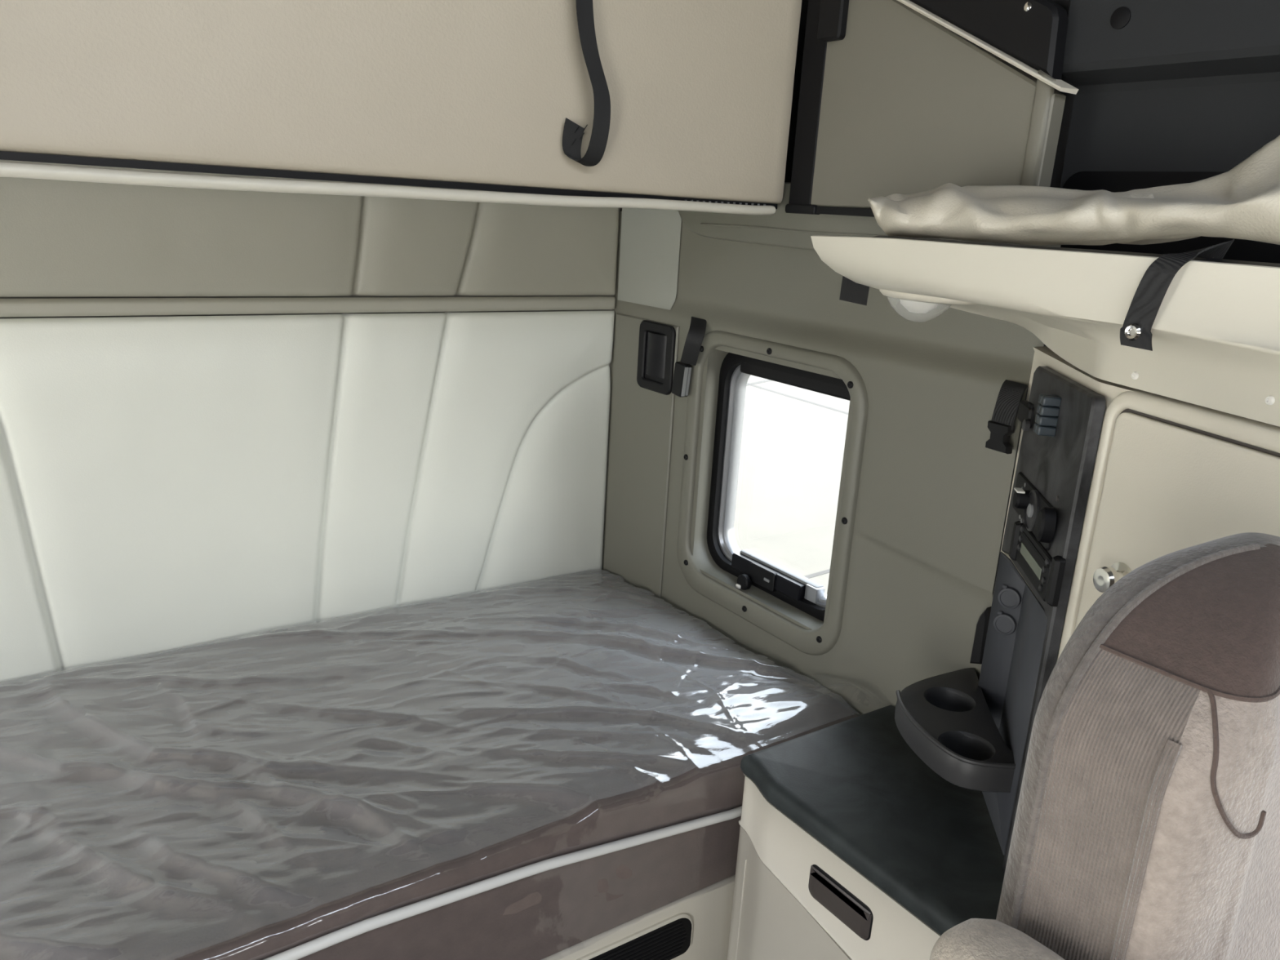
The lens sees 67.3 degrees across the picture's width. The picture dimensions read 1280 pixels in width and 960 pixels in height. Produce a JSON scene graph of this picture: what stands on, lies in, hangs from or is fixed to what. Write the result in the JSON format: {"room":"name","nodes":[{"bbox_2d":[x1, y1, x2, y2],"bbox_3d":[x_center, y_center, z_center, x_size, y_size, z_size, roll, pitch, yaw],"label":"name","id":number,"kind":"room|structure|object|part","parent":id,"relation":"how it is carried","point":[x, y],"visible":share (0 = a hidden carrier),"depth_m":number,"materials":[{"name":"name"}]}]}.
{"room":"vehicle interior","nodes":[
{"label":"vehicle interior","id":0,"kind":"room"},
{"bbox_2d":[0,160,622,681],"bbox_3d":[-0.917,-0.349,1.700,2.650,2.620,0.098,-8,19,-34],"label":"wall","id":1,"kind":"structure","parent":0,"point":[224,414],"depth_m":1.87,"materials":[{"name":"white leather"}]},
{"bbox_3d":[-0.983,-0.291,1.627,2.249,0.030,0.012,-8,19,-34],"label":"padded rail","id":2,"kind":"part","parent":1,"relation":"part of","materials":[{"name":"beige leather"}]},
{"bbox_3d":[-0.971,-0.516,1.565,2.249,0.431,0.033,-8,19,-34],"label":"padded panel","id":3,"kind":"part","parent":1,"relation":"part of","materials":[{"name":"beige leather"}]},
{"bbox_2d":[601,0,1075,715],"bbox_3d":[0.920,-0.049,1.028,0.176,2.620,3.400,-8,19,-34],"label":"wall","id":4,"kind":"structure","parent":0,"point":[933,500],"depth_m":1.70,"materials":[{"name":"grey plastic"}]},
{"bbox_2d":[0,0,801,214],"bbox_3d":[-0.756,-0.838,1.198,2.224,0.888,0.477,-8,19,-34],"label":"bunk","id":5,"kind":"object","parent":4,"relation":"attached to","point":[475,95],"visible":1,"depth_m":1.32,"materials":[{"name":"beige plastic"}]},
{"bbox_2d":[562,0,610,166],"bbox_3d":[-0.076,-0.614,1.433,0.072,0.277,0.031,3,16,-3],"label":"strap","id":6,"kind":"object","parent":5,"relation":"hanging from","point":[572,135],"visible":1,"depth_m":1.44,"materials":[{"name":"black fabric"}]},
{"bbox_3d":[-0.005,-0.034,2.248,0.007,0.680,0.244,-8,19,-34],"label":"corner plate","id":7,"kind":"part","parent":4,"relation":"part of","materials":[{"name":"grey plastic"}]},
{"bbox_3d":[0.014,-0.510,2.132,0.014,0.240,0.203,-10,21,-39],"label":"corner panel","id":8,"kind":"part","parent":4,"relation":"part of","materials":[{"name":"grey plastic"}]},
{"bbox_2d":[636,320,675,395],"bbox_3d":[0.033,-0.272,2.131,0.012,0.152,0.131,-8,19,-34],"label":"handle","id":9,"kind":"object","parent":4,"relation":"in","point":[656,344],"visible":0.98,"depth_m":2.12,"materials":[{"name":"black plastic"}]},
{"bbox_2d":[671,316,706,397],"bbox_3d":[0.102,-0.255,2.007,0.077,0.168,0.045,13,18,30],"label":"strap","id":10,"kind":"object","parent":4,"relation":"attached to","point":[682,369],"visible":1,"depth_m":1.99,"materials":[{"name":"black fabric"}]},
{"bbox_3d":[0.094,-0.206,2.018,0.009,0.063,0.008,-8,19,-34],"label":"edge plate","id":11,"kind":"part","parent":10,"relation":"part of","materials":[{"name":"silver metal"}]},
{"bbox_3d":[0.102,-0.207,2.023,0.006,0.061,0.007,-8,19,-34],"label":"edge plate","id":12,"kind":"part","parent":10,"relation":"part of","materials":[{"name":"silver metal"}]},
{"bbox_2d":[677,330,868,655],"bbox_3d":[0.269,0.010,1.920,0.099,0.574,0.500,-8,19,-34],"label":"window","id":13,"kind":"structure","parent":4,"relation":"in","point":[717,553],"depth_m":1.99,"materials":[{"name":"grey plastic"}]},
{"bbox_3d":[0.221,0.213,2.012,0.022,0.034,0.034,-8,19,-34],"label":"latch knob","id":14,"kind":"part","parent":13,"relation":"part of","materials":[{"name":"black plastic"}]},
{"bbox_3d":[0.254,0.200,1.985,0.010,0.040,0.074,-8,19,-34],"label":"latch plate","id":15,"kind":"part","parent":13,"relation":"part of","materials":[{"name":"black plastic"}]},
{"bbox_3d":[0.300,0.001,1.933,0.031,0.448,0.396,-8,19,-34],"label":"pane frame","id":16,"kind":"part","parent":13,"relation":"part of","materials":[{"name":"black metal"}]},
{"bbox_2d":[740,363,850,400],"bbox_3d":[0.319,-0.200,1.851,0.023,0.047,0.368,-8,19,-34],"label":"shade","id":17,"kind":"object","parent":13,"relation":"attached to","point":[828,385],"depth_m":1.85,"materials":[{"name":"black plastic"}]},
{"bbox_2d":[678,182,992,249],"bbox_3d":[0.328,-0.481,1.760,0.082,0.116,0.790,-8,19,-34],"label":"trim","id":18,"kind":"structure","parent":4,"relation":"attached to","point":[781,228],"depth_m":1.79,"materials":[{"name":"grey plastic"}]},
{"bbox_2d":[810,0,1079,217],"bbox_3d":[0.456,-0.614,1.474,0.041,0.414,0.515,-8,19,-34],"label":"panel","id":19,"kind":"object","parent":4,"relation":"attached to","point":[913,101],"visible":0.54,"depth_m":1.49,"materials":[{"name":"grey plastic"}]},
{"bbox_2d":[785,0,848,214],"bbox_3d":[0.321,-0.776,1.638,0.045,0.624,0.102,-8,19,-34],"label":"post","id":20,"kind":"object","parent":19,"relation":"attached to","point":[826,20],"visible":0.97,"depth_m":1.68,"materials":[{"name":"black plastic"}]},
{"bbox_3d":[0.316,-0.785,1.655,0.032,0.616,0.057,-8,19,-34],"label":"rail","id":21,"kind":"part","parent":20,"relation":"part of","materials":[{"name":"black plastic"}]},
{"bbox_2d":[909,0,1068,79],"bbox_3d":[0.497,-0.782,1.389,0.031,0.396,0.304,-8,19,-34],"label":"panel","id":22,"kind":"object","parent":19,"relation":"attached to","point":[1033,33],"visible":1,"depth_m":1.35,"materials":[{"name":"black plastic"}]},
{"bbox_2d":[969,606,991,664],"bbox_3d":[0.534,0.243,1.497,0.018,0.100,0.022,-8,19,-34],"label":"wall bracket","id":23,"kind":"object","parent":4,"relation":"attached to","point":[980,638],"visible":0.81,"depth_m":1.49,"materials":[{"name":"black plastic"}]},
{"bbox_2d":[985,379,1027,453],"bbox_3d":[0.538,-0.092,1.412,0.027,0.102,0.048,-4,18,-26],"label":"strap","id":24,"kind":"object","parent":4,"relation":"attached to","point":[1002,424],"visible":0.97,"depth_m":1.41,"materials":[{"name":"black fabric"}]},
{"bbox_2d":[810,235,1279,426],"bbox_3d":[0.604,-0.126,0.885,0.559,0.141,1.278,-8,19,-34],"label":"shelf","id":25,"kind":"object","parent":4,"relation":"attached to","point":[1215,328],"visible":0.96,"depth_m":1.01,"materials":[{"name":"beige plastic"}]},
{"bbox_2d":[839,275,869,305],"bbox_3d":[0.313,-0.280,1.396,0.042,0.050,0.002,4,16,3],"label":"tab","id":26,"kind":"object","parent":25,"relation":"hanging from","point":[852,291],"visible":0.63,"depth_m":1.40,"materials":[{"name":"black"}]},
{"bbox_2d":[879,288,979,322],"bbox_3d":[0.399,-0.242,1.326,0.097,0.051,0.147,-8,19,-34],"label":"reading lamp","id":27,"kind":"object","parent":25,"relation":"attached to","point":[913,303],"visible":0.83,"depth_m":1.31,"materials":[{"name":"beige plastic"}]},
{"bbox_2d":[867,135,1279,245],"bbox_3d":[0.508,-0.349,1.132,0.164,0.174,0.607,-8,19,-34],"label":"bundle","id":28,"kind":"object","parent":25,"relation":"on","point":[1242,202],"visible":0.98,"depth_m":1.05,"materials":[{"name":"beige fabric"}]},
{"bbox_2d":[1120,238,1234,351],"bbox_3d":[0.518,-0.180,0.932,0.082,0.111,0.026,10,17,21],"label":"strap","id":29,"kind":"object","parent":25,"relation":"attached to","point":[1135,331],"visible":1,"depth_m":0.94,"materials":[{"name":"black woven webbing fabric"},{"name":"chrome metal"}]},
{"bbox_2d":[977,346,1279,874],"bbox_3d":[0.587,0.242,1.206,0.395,0.738,0.519,-8,19,-34],"label":"upper cabinet","id":30,"kind":"object","parent":4,"relation":"attached to","point":[1170,475],"depth_m":1.10,"materials":[{"name":"beige plastic"}]},
{"bbox_2d":[894,667,1015,792],"bbox_3d":[0.453,0.350,1.395,0.157,0.048,0.294,3,16,0],"label":"cup holder","id":31,"kind":"object","parent":30,"relation":"attached to","point":[946,719],"visible":0.95,"depth_m":1.34,"materials":[{"name":"grey plastic"}]},
{"bbox_2d":[1008,520,1023,560],"bbox_3d":[0.516,0.083,1.317,0.011,0.054,0.018,5,16,7],"label":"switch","id":32,"kind":"object","parent":30,"relation":"attached to","point":[1017,537],"depth_m":1.31,"materials":[{"name":"black plastic"}]},
{"bbox_3d":[0.509,0.026,1.282,0.017,0.026,0.026,5,16,7],"label":"fan knob","id":33,"kind":"part","parent":30,"relation":"part of","materials":[{"name":"black plastic"}]},
{"bbox_3d":[0.517,0.038,1.262,0.006,0.053,0.187,5,16,7],"label":"climate plate","id":34,"kind":"part","parent":30,"relation":"part of","materials":[{"name":"black plastic"}]},
{"bbox_3d":[0.509,0.172,1.291,0.052,0.629,0.293,7,16,12],"label":"control panel","id":35,"kind":"part","parent":30,"relation":"part of","materials":[{"name":"grey plastic"}]},
{"bbox_3d":[0.493,0.054,1.169,0.016,0.045,0.031,5,16,7],"label":"heat knob","id":36,"kind":"part","parent":30,"relation":"part of","materials":[{"name":"black plastic"}]},
{"bbox_2d":[1044,555,1066,606],"bbox_3d":[0.490,0.119,1.135,0.011,0.060,0.018,5,16,7],"label":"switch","id":37,"kind":"object","parent":30,"relation":"attached to","point":[1055,584],"depth_m":1.13,"materials":[{"name":"black plastic"}]},
{"bbox_3d":[0.513,0.109,1.044,0.029,0.038,0.038,-1,16,-14],"label":"knob","id":38,"kind":"part","parent":30,"relation":"part of","materials":[{"name":"silver metal"}]},
{"bbox_3d":[0.535,0.288,1.033,0.009,0.689,0.245,-1,16,-14],"label":"door","id":39,"kind":"part","parent":30,"relation":"part of","materials":[{"name":"beige plastic"}]},
{"bbox_2d":[1043,0,1279,346],"bbox_3d":[1.267,-0.536,0.397,0.080,1.300,2.270,-8,19,-34],"label":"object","id":40,"kind":"structure","parent":4,"relation":"attached to","point":[1171,92],"depth_m":1.25,"materials":[{"name":"grey plastic"}]},
{"bbox_3d":[-0.068,1.354,0.776,2.650,0.050,3.400,-8,19,-34],"label":"floor","id":41,"kind":"structure","parent":0,"visible":0},
{"bbox_2d":[541,874,735,959],"bbox_3d":[-0.782,0.851,1.553,2.228,0.412,0.877,-8,19,-34],"label":"bunk base","id":42,"kind":"object","parent":41,"relation":"on","point":[695,926],"visible":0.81,"depth_m":1.56,"materials":[{"name":"beige plastic"}]},
{"bbox_2d":[0,576,857,959],"bbox_3d":[-0.763,0.538,1.471,2.236,0.230,0.898,-8,19,-34],"label":"mattress","id":43,"kind":"object","parent":42,"relation":"on","point":[575,862],"visible":0.75,"depth_m":1.43,"materials":[{"name":"plastic"}]},
{"bbox_2d":[0,568,880,940],"bbox_3d":[-0.746,0.523,1.442,2.236,0.295,0.954,-8,19,-34],"label":"plastic film","id":44,"kind":"object","parent":43,"relation":"on","point":[684,625],"visible":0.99,"depth_m":1.68,"materials":[{"name":"clear plastic"}]},
{"bbox_2d":[726,705,1004,959],"bbox_3d":[0.410,0.799,1.482,0.354,0.683,0.499,-8,19,-34],"label":"base cabinet","id":45,"kind":"object","parent":41,"relation":"on","point":[851,846],"visible":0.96,"depth_m":1.38,"materials":[{"name":"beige plastic"}]},
{"bbox_3d":[0.425,0.587,1.421,0.351,0.172,0.496,-8,19,-34],"label":"drawer","id":46,"kind":"part","parent":45,"relation":"part of","materials":[{"name":"beige plastic"}]},
{"bbox_3d":[0.274,0.586,1.330,0.005,0.047,0.115,-8,19,-34],"label":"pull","id":47,"kind":"part","parent":45,"relation":"part of","materials":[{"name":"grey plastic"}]},
{"bbox_2d":[929,532,1279,959],"bbox_3d":[0.510,0.725,0.667,0.476,1.284,0.580,-8,19,-34],"label":"seat","id":48,"kind":"object","parent":41,"relation":"on","point":[1147,823],"visible":1,"depth_m":0.62,"materials":[{"name":"fabric"}]},
{"bbox_3d":[0.309,0.374,0.543,0.084,0.079,0.340,-8,19,-34],"label":"armrest","id":49,"kind":"part","parent":48,"relation":"part of","materials":[{"name":"fabric"}]},
{"bbox_3d":[0.462,0.080,0.686,0.304,0.057,0.096,-8,19,-34],"label":"crown panel","id":50,"kind":"part","parent":48,"relation":"part of","materials":[{"name":"fabric"}]},
{"bbox_2d":[1124,690,1279,959],"bbox_3d":[0.458,0.553,0.784,0.375,0.905,0.045,-8,19,-34],"label":"cushion","id":51,"kind":"object","parent":48,"relation":"on","point":[1202,809],"depth_m":0.59,"materials":[{"name":"fabric"}]},
{"label":"outside","id":52,"kind":"structure","parent":0,"visible":0},
{"bbox_2d":[733,374,849,594],"bbox_3d":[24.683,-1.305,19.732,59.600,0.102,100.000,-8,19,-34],"label":"window pane","id":53,"kind":"structure","parent":52,"point":[792,450],"depth_m":10.31,"materials":[{"name":"clear glass"}]}
]}

